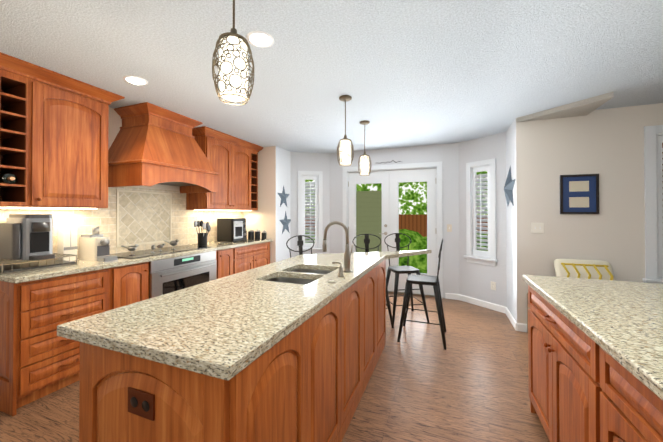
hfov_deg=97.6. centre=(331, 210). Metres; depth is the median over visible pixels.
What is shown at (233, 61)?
pendant light
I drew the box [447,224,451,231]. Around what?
light switch
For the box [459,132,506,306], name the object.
wall
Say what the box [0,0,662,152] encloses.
ceiling
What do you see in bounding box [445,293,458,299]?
baseboard
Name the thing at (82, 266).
countertop
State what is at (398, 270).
stool
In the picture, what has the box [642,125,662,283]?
window
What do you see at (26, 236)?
microwave
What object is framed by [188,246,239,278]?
base cabinet
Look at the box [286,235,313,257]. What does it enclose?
stool
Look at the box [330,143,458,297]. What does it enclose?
wall
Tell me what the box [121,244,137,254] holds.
bird figurine
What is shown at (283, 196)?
star
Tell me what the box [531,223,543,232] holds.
light switch
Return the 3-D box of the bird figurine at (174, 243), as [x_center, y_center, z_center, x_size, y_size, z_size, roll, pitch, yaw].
[-1.807,0.381,3.291,0.193,0.118,0.069,0,0,21]
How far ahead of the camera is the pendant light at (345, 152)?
2.68 m
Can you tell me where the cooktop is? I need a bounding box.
[110,245,209,258]
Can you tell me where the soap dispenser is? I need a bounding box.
[332,262,343,276]
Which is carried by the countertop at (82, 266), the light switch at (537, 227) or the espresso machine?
the espresso machine
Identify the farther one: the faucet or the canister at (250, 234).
the canister at (250, 234)
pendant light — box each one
[212,0,253,104]
[337,95,353,165]
[358,120,371,175]
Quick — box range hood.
[108,102,218,192]
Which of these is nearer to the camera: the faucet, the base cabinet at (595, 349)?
the base cabinet at (595, 349)
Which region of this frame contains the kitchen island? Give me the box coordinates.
[79,259,385,441]
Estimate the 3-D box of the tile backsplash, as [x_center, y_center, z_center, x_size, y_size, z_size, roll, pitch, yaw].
[-2.050,0.097,3.511,0.014,0.705,3.016,0,0,21]
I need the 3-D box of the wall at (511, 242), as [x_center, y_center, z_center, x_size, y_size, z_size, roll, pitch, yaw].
[2.281,0.155,3.556,0.140,2.420,0.597,0,0,21]
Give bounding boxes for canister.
[248,229,253,239]
[255,229,259,239]
[261,230,266,238]
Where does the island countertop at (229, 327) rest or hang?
on the kitchen island
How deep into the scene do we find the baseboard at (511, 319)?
3.50 m
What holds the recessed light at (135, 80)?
in the ceiling
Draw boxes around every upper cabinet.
[0,52,124,209]
[186,126,253,209]
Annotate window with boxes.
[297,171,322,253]
[463,158,497,265]
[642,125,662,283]
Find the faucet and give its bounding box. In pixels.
[322,221,353,272]
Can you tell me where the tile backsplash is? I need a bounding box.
[0,187,242,265]
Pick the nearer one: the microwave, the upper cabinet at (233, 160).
the microwave
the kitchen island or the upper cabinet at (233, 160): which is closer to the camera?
the kitchen island
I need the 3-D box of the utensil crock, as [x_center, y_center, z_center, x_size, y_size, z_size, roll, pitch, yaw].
[-1.670,0.288,3.771,0.176,0.326,0.200,0,0,21]
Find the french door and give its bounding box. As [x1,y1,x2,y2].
[343,161,442,297]
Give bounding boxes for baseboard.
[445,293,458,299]
[459,294,505,313]
[506,307,516,330]
[517,323,526,331]
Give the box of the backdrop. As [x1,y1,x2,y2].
[305,143,662,273]
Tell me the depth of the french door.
4.89 m
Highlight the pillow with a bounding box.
[554,259,614,280]
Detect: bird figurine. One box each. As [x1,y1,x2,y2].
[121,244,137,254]
[156,243,165,250]
[165,239,178,249]
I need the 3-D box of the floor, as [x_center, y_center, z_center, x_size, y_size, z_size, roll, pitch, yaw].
[0.519,1.395,1.036,7.000,0.100,7.900,0,0,21]
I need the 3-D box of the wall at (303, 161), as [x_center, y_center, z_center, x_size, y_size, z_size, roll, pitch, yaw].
[-0.393,0.169,5.262,0.703,2.420,0.140,0,0,-10]
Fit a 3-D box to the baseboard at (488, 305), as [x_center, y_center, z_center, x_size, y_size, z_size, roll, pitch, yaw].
[2.139,1.324,4.152,0.012,0.089,0.708,0,-1,-30]
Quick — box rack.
[0,253,76,273]
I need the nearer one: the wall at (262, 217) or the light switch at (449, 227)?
the light switch at (449, 227)
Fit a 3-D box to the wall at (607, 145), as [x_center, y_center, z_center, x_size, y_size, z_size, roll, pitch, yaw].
[3.359,0.149,2.874,2.643,2.420,0.166,0,0,21]
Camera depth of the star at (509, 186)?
3.54 m
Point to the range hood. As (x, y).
(152, 144)
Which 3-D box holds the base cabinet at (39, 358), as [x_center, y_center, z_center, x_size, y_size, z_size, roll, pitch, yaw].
[-2.232,0.917,2.278,0.566,0.876,0.589,0,0,21]
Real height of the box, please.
0.290 m
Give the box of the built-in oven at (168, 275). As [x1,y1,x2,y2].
[149,251,216,298]
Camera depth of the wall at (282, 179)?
4.88 m
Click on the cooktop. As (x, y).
(145, 253)
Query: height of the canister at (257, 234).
0.164 m
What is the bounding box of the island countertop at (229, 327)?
[57,250,431,380]
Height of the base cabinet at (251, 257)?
0.876 m
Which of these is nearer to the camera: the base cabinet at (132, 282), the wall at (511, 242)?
the base cabinet at (132, 282)
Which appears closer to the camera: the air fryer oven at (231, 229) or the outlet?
the outlet
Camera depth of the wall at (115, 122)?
3.04 m
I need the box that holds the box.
[57,227,77,260]
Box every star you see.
[278,186,288,206]
[280,212,290,233]
[504,165,514,206]
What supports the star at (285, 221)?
attached to the wall at (282, 179)
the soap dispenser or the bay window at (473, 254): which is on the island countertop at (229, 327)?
the soap dispenser
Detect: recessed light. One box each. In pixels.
[123,75,147,84]
[246,31,273,47]
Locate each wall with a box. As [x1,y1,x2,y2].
[108,107,179,253]
[243,146,275,263]
[276,146,289,261]
[290,152,329,256]
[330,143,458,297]
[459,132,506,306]
[506,119,516,321]
[516,103,662,323]
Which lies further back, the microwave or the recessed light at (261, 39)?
the microwave
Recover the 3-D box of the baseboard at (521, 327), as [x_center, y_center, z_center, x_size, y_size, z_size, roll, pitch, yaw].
[3.335,1.313,2.804,2.644,0.089,0.012,0,0,21]
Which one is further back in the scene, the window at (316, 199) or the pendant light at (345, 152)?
the window at (316, 199)
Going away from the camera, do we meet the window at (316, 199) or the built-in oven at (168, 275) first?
the built-in oven at (168, 275)
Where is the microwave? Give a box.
[0,214,54,259]
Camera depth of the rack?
2.21 m
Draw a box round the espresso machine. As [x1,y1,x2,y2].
[79,227,116,261]
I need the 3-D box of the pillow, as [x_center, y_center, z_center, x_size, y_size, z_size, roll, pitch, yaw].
[2.544,0.660,2.923,0.470,0.319,0.212,0,0,21]
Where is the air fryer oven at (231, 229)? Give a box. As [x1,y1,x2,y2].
[217,218,245,241]
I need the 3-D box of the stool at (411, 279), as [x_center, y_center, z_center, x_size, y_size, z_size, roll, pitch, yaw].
[0.989,0.828,3.144,0.478,1.066,0.478,0,0,21]
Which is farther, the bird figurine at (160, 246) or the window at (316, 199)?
the window at (316, 199)
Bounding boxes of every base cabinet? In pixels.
[0,266,115,415]
[116,262,148,307]
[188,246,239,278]
[240,242,269,271]
[522,275,662,441]
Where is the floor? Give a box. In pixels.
[0,293,549,441]
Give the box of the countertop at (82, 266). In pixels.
[0,238,271,285]
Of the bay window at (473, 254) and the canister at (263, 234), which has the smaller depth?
the bay window at (473, 254)
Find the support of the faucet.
on the island countertop at (229, 327)
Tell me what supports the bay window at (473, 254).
in the wall at (475, 279)
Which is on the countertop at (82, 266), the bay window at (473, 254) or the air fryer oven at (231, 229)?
the air fryer oven at (231, 229)
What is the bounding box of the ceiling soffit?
[516,91,613,121]
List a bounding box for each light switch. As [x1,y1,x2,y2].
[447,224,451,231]
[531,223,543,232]
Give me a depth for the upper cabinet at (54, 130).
2.25 m
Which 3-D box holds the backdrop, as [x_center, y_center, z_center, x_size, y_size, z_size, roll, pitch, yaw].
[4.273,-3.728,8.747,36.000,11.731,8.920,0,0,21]
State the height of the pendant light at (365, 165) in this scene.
0.636 m
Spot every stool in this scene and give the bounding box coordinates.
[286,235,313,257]
[352,234,393,327]
[384,233,429,324]
[397,238,446,349]
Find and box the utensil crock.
[194,220,210,245]
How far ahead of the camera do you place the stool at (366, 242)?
3.75 m
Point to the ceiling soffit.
(584, 107)

